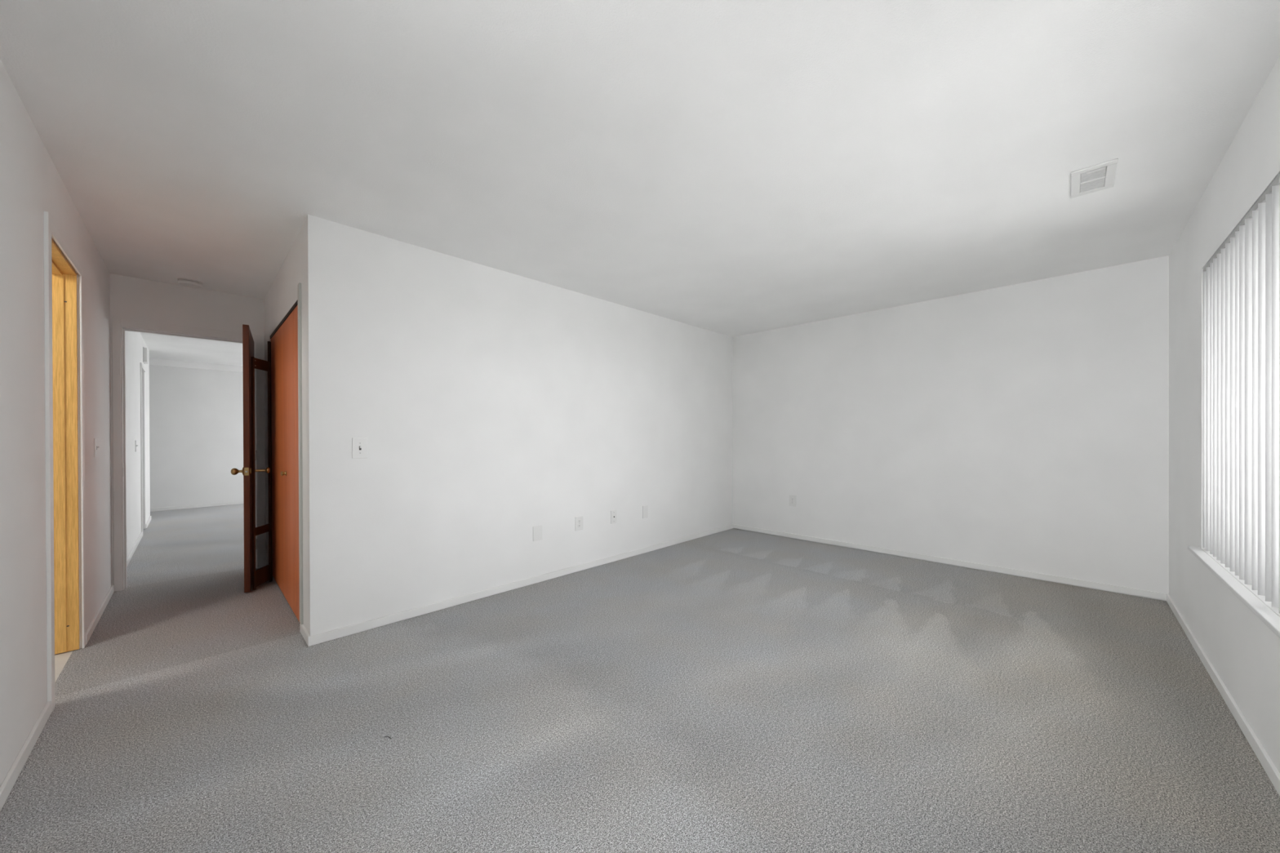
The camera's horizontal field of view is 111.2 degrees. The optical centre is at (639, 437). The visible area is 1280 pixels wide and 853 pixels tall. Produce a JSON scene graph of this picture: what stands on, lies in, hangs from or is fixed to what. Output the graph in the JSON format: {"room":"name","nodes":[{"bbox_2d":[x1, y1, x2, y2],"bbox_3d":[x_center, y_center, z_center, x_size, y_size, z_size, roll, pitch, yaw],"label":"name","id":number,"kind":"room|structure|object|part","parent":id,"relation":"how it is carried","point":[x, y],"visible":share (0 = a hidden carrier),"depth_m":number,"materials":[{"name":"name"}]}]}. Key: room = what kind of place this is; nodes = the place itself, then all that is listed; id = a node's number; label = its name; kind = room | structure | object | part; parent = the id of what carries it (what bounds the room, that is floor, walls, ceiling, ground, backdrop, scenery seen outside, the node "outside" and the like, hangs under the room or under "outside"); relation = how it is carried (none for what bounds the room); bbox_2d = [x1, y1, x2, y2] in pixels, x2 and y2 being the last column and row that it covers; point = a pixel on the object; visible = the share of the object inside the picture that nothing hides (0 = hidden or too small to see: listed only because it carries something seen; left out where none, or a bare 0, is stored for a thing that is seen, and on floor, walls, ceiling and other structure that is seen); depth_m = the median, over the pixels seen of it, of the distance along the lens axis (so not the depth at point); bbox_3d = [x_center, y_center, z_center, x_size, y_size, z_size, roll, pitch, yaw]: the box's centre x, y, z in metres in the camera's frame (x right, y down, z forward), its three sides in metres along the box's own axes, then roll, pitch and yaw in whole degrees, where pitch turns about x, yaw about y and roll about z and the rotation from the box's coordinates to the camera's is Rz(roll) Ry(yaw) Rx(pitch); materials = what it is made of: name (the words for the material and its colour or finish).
{"room":"empty bedroom","nodes":[
{"label":"empty bedroom","id":0,"kind":"room"},
{"bbox_2d":[54,650,72,682],"bbox_3d":[-3.572,1.198,1.500,2.800,0.020,1.926,0,0,44],"label":"floor","id":1,"kind":"structure","parent":0,"point":[60,660],"depth_m":2.31,"materials":[{"name":"beige plastic"}]},
{"bbox_2d":[0,59,150,786],"bbox_3d":[-3.491,-0.036,2.723,10.123,2.440,0.115,0,0,44],"label":"wall","id":2,"kind":"structure","parent":0,"point":[31,184],"depth_m":1.74,"materials":[{"name":"paint"}]},
{"bbox_2d":[43,211,55,712],"bbox_3d":[-2.557,0.109,1.897,0.062,2.150,0.012,0,0,44],"label":"trim","id":3,"kind":"structure","parent":2,"relation":"attached to","point":[46,217],"depth_m":1.88,"materials":[{"name":"paint"}]},
{"bbox_2d":[0,585,114,811],"bbox_3d":[-1.994,1.156,1.350,5.710,0.054,0.012,0,0,44],"label":"baseboard","id":4,"kind":"structure","parent":2,"relation":"attached to","point":[14,772],"depth_m":1.65,"materials":[{"name":"paint"}]},
{"bbox_2d":[51,238,79,654],"bbox_3d":[-2.902,0.133,2.142,0.771,2.095,0.105,0,0,44],"label":"door","id":5,"kind":"structure","parent":2,"relation":"in","point":[64,306],"depth_m":2.41,"materials":[{"name":"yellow wood"}]},
{"bbox_2d":[51,222,85,648],"bbox_3d":[-2.873,0.114,2.204,0.818,2.140,0.009,0,0,44],"label":"trim","id":6,"kind":"structure","parent":2,"relation":"attached to","point":[55,235],"depth_m":2.45,"materials":[{"name":"paint"}]},
{"bbox_2d":[93,438,99,457],"bbox_3d":[-3.498,0.068,2.824,0.110,0.122,0.018,0,0,44],"label":"light switch","id":7,"kind":"object","parent":2,"relation":"attached to","point":[95,440],"visible":1,"depth_m":2.80,"materials":[{"name":"white plastic"}]},
{"bbox_2d":[126,515,151,566],"bbox_3d":[-5.612,1.157,4.902,4.041,0.054,0.012,0,0,44],"label":"baseboard","id":8,"kind":"structure","parent":2,"relation":"attached to","point":[132,551],"depth_m":4.64,"materials":[{"name":"paint"}]},
{"bbox_2d":[140,362,145,532],"bbox_3d":[-6.185,0.145,5.458,0.625,2.080,0.012,0,0,44],"label":"trim","id":9,"kind":"structure","parent":2,"relation":"attached to","point":[142,367],"depth_m":5.24,"materials":[{"name":"paint"}]},
{"bbox_2d":[142,346,148,364],"bbox_3d":[-6.354,-1.050,5.632,0.230,0.190,0.035,0,0,44],"label":"door chime","id":10,"kind":"object","parent":2,"relation":"attached to","point":[145,352],"visible":1,"depth_m":5.56,"materials":[{"name":"white plastic"}]},
{"bbox_2d":[109,273,266,585],"bbox_3d":[-2.679,-0.045,4.840,0.115,2.440,4.044,0,0,44],"label":"wall","id":11,"kind":"structure","parent":0,"point":[131,298],"depth_m":3.61,"materials":[{"name":"paint"}]},
{"bbox_2d":[111,316,265,591],"bbox_3d":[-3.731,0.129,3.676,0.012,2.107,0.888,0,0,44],"label":"trim","id":12,"kind":"structure","parent":11,"relation":"attached to","point":[117,322],"depth_m":3.47,"materials":[{"name":"paint"}]},
{"bbox_2d":[231,324,270,592],"bbox_3d":[-3.204,0.160,3.628,0.226,2.022,0.811,0,0,-39],"label":"door","id":13,"kind":"structure","parent":11,"relation":"in","point":[248,350],"depth_m":3.31,"materials":[{"name":"brown wood"}]},
{"bbox_3d":[-3.053,0.258,3.323,0.074,0.062,0.062,0,0,-39],"label":"knob","id":14,"kind":"part","parent":13,"relation":"part of","materials":[{"name":"gold metal"}]},
{"bbox_3d":[-2.971,0.258,3.309,0.025,0.060,0.002,0,0,-39],"label":"latch plate","id":15,"kind":"part","parent":13,"relation":"part of","materials":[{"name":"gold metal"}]},
{"bbox_3d":[-2.952,0.257,3.405,0.116,0.048,0.048,0,0,-39],"label":"knob","id":16,"kind":"part","parent":13,"relation":"part of","materials":[{"name":"gold metal"}]},
{"bbox_2d":[149,365,243,508],"bbox_3d":[-7.381,-0.038,7.524,0.115,2.440,6.800,0,0,44],"label":"wall","id":17,"kind":"structure","parent":0,"point":[196,415],"depth_m":7.36,"materials":[{"name":"paint"}]},
{"bbox_2d":[150,501,243,511],"bbox_3d":[-7.331,1.154,7.483,0.012,0.054,6.800,0,0,44],"label":"baseboard","id":18,"kind":"structure","parent":17,"relation":"attached to","point":[182,507],"depth_m":7.35,"materials":[{"name":"paint"}]},
{"bbox_2d":[149,358,243,372],"bbox_3d":[-7.322,-1.205,7.459,0.060,0.105,6.800,0,0,44],"label":"ceiling","id":19,"kind":"structure","parent":0,"point":[153,362],"depth_m":7.31,"materials":[{"name":"paint"}]},
{"bbox_2d":[264,222,306,630],"bbox_3d":[-2.648,-0.040,3.321,2.056,2.440,0.115,0,0,44],"label":"wall","id":20,"kind":"structure","parent":0,"point":[282,294],"depth_m":2.91,"materials":[{"name":"paint"}]},
{"bbox_2d":[270,299,300,623],"bbox_3d":[-2.602,0.153,3.211,1.505,2.029,0.079,0,0,44],"label":"door","id":21,"kind":"structure","parent":20,"relation":"in","point":[284,339],"depth_m":3.13,"materials":[{"name":"brown wood"}]},
{"bbox_3d":[-2.531,0.256,3.110,0.038,0.038,0.033,0,0,44],"label":"knob","id":22,"kind":"part","parent":21,"relation":"part of","materials":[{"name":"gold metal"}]},
{"bbox_3d":[-2.155,0.166,2.784,0.260,2.003,0.030,0,0,44],"label":"panel","id":23,"kind":"part","parent":21,"relation":"part of","materials":[{"name":"brown wood"}]},
{"bbox_2d":[297,282,303,624],"bbox_3d":[-2.053,0.098,2.649,0.054,2.051,0.012,0,0,44],"label":"trim","id":24,"kind":"structure","parent":20,"relation":"attached to","point":[299,286],"depth_m":2.63,"materials":[{"name":"paint"}]},
{"bbox_2d":[299,623,309,644],"bbox_3d":[-1.965,1.152,2.570,0.258,0.054,0.012,0,0,44],"label":"baseboard","id":25,"kind":"structure","parent":20,"relation":"attached to","point":[303,630],"depth_m":2.56,"materials":[{"name":"paint"}]},
{"bbox_2d":[272,576,299,626],"bbox_3d":[-2.384,1.188,3.508,1.940,0.020,0.742,0,0,44],"label":"floor","id":26,"kind":"structure","parent":0,"point":[281,592],"depth_m":3.12,"materials":[{"name":"grey carpet"}]},
{"bbox_2d":[304,214,733,635],"bbox_3d":[-0.387,-0.050,4.076,0.115,2.440,4.361,0,0,44],"label":"wall","id":27,"kind":"structure","parent":0,"point":[491,406],"depth_m":3.18,"materials":[{"name":"paint"}]},
{"bbox_2d":[352,437,368,458],"bbox_3d":[-1.692,0.065,2.651,0.018,0.124,0.080,0,0,44],"label":"light switch","id":28,"kind":"object","parent":27,"relation":"attached to","point":[359,444],"visible":1,"depth_m":2.65,"materials":[{"name":"white plastic"}]},
{"bbox_2d":[307,524,733,646],"bbox_3d":[-0.342,1.142,4.031,0.012,0.054,4.373,0,0,44],"label":"baseboard","id":29,"kind":"structure","parent":27,"relation":"attached to","point":[315,639],"depth_m":3.19,"materials":[{"name":"paint"}]},
{"bbox_2d":[533,524,542,541],"bbox_3d":[-0.826,0.774,3.541,0.006,0.118,0.086,0,0,44],"label":"blank plate","id":30,"kind":"object","parent":27,"relation":"attached to","point":[538,530],"visible":1,"depth_m":3.54,"materials":[{"name":"white plastic"}]},
{"bbox_2d":[575,515,582,530],"bbox_3d":[-0.532,0.753,3.840,0.008,0.120,0.084,0,0,44],"label":"power outlet","id":31,"kind":"object","parent":27,"relation":"attached to","point":[579,520],"visible":1,"depth_m":3.83,"materials":[{"name":"white plastic"}]},
{"bbox_2d":[610,510,617,524],"bbox_3d":[-0.244,0.748,4.129,0.014,0.122,0.072,0,0,44],"label":"cable jack","id":32,"kind":"object","parent":27,"relation":"attached to","point":[613,513],"visible":1,"depth_m":4.12,"materials":[{"name":"white plastic"}]},
{"bbox_2d":[642,505,648,518],"bbox_3d":[0.054,0.753,4.438,0.006,0.124,0.074,0,0,44],"label":"blank plate","id":33,"kind":"object","parent":27,"relation":"attached to","point":[645,508],"visible":1,"depth_m":4.43,"materials":[{"name":"white plastic"}]},
{"bbox_2d":[0,0,1279,365],"bbox_3d":[-2.941,-1.312,4.093,11.258,0.100,8.134,0,0,44],"label":"ceiling","id":34,"kind":"structure","parent":0,"point":[732,168],"depth_m":1.80,"materials":[{"name":"paint"}]},
{"bbox_2d":[177,278,203,288],"bbox_3d":[-3.620,-1.239,3.528,0.144,0.038,0.144,0,0,44],"label":"smoke detector","id":35,"kind":"object","parent":34,"relation":"attached to","point":[188,282],"visible":1,"depth_m":3.50,"materials":[{"name":"white plastic"}]},
{"bbox_2d":[1071,158,1118,198],"bbox_3d":[2.229,-1.266,2.157,0.154,0.012,0.310,0,0,44],"label":"ceiling vent","id":36,"kind":"object","parent":34,"relation":"in","point":[1091,178],"visible":1,"depth_m":2.14,"materials":[{"name":"white plastic"}]},
{"bbox_3d":[2.158,-1.263,2.073,0.062,0.008,0.004,0,0,44],"label":"damper lever","id":37,"kind":"part","parent":36,"relation":"part of","materials":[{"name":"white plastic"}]},
{"bbox_2d":[0,503,1279,852],"bbox_3d":[-2.991,1.178,4.077,10.978,0.001,8.019,0,0,44],"label":"floor","id":38,"kind":"structure","parent":0,"point":[731,691],"depth_m":1.82,"materials":[{"name":"grey carpet"}]},
{"bbox_2d":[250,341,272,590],"bbox_3d":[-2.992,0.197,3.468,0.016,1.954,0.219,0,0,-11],"label":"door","id":39,"kind":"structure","parent":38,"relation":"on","point":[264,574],"depth_m":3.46,"materials":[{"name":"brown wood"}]},
{"bbox_2d":[732,255,1168,600],"bbox_3d":[2.514,-0.061,4.365,3.852,2.440,0.115,0,0,44],"label":"wall","id":40,"kind":"structure","parent":0,"point":[1024,426],"depth_m":3.82,"materials":[{"name":"paint"}]},
{"bbox_2d":[789,494,795,506],"bbox_3d":[1.752,0.726,5.032,0.084,0.128,0.008,0,0,44],"label":"power outlet","id":41,"kind":"object","parent":40,"relation":"attached to","point":[792,498],"visible":1,"depth_m":5.03,"materials":[{"name":"white plastic"}]},
{"bbox_2d":[733,524,1166,599],"bbox_3d":[2.456,1.129,4.341,3.548,0.048,0.012,0,0,44],"label":"baseboard","id":42,"kind":"structure","parent":40,"relation":"attached to","point":[1147,593],"depth_m":3.83,"materials":[{"name":"paint"}]},
{"bbox_2d":[1168,55,1279,773],"bbox_3d":[1.946,-0.049,1.155,0.165,2.440,5.263,0,0,44],"label":"wall","id":43,"kind":"structure","parent":0,"point":[1243,651],"depth_m":2.21,"materials":[{"name":"paint"}]},
{"bbox_2d":[1166,593,1279,795],"bbox_3d":[1.891,1.143,1.224,0.012,0.054,5.251,0,0,44],"label":"baseboard","id":44,"kind":"structure","parent":43,"relation":"attached to","point":[1265,761],"depth_m":1.83,"materials":[{"name":"paint"}]},
{"bbox_2d":[1187,546,1279,638],"bbox_3d":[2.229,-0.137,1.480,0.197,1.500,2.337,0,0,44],"label":"window sill","id":45,"kind":"structure","parent":43,"relation":"in","point":[1263,610],"depth_m":1.70,"materials":[{"name":"paint"}]},
{"bbox_2d":[1202,173,1279,613],"bbox_3d":[2.213,-0.153,1.494,0.088,1.460,2.214,0,0,44],"label":"vertical blind","id":46,"kind":"object","parent":43,"relation":"attached to","point":[1241,282],"visible":1,"depth_m":1.72,"materials":[{"name":"white plastic"}]}
]}

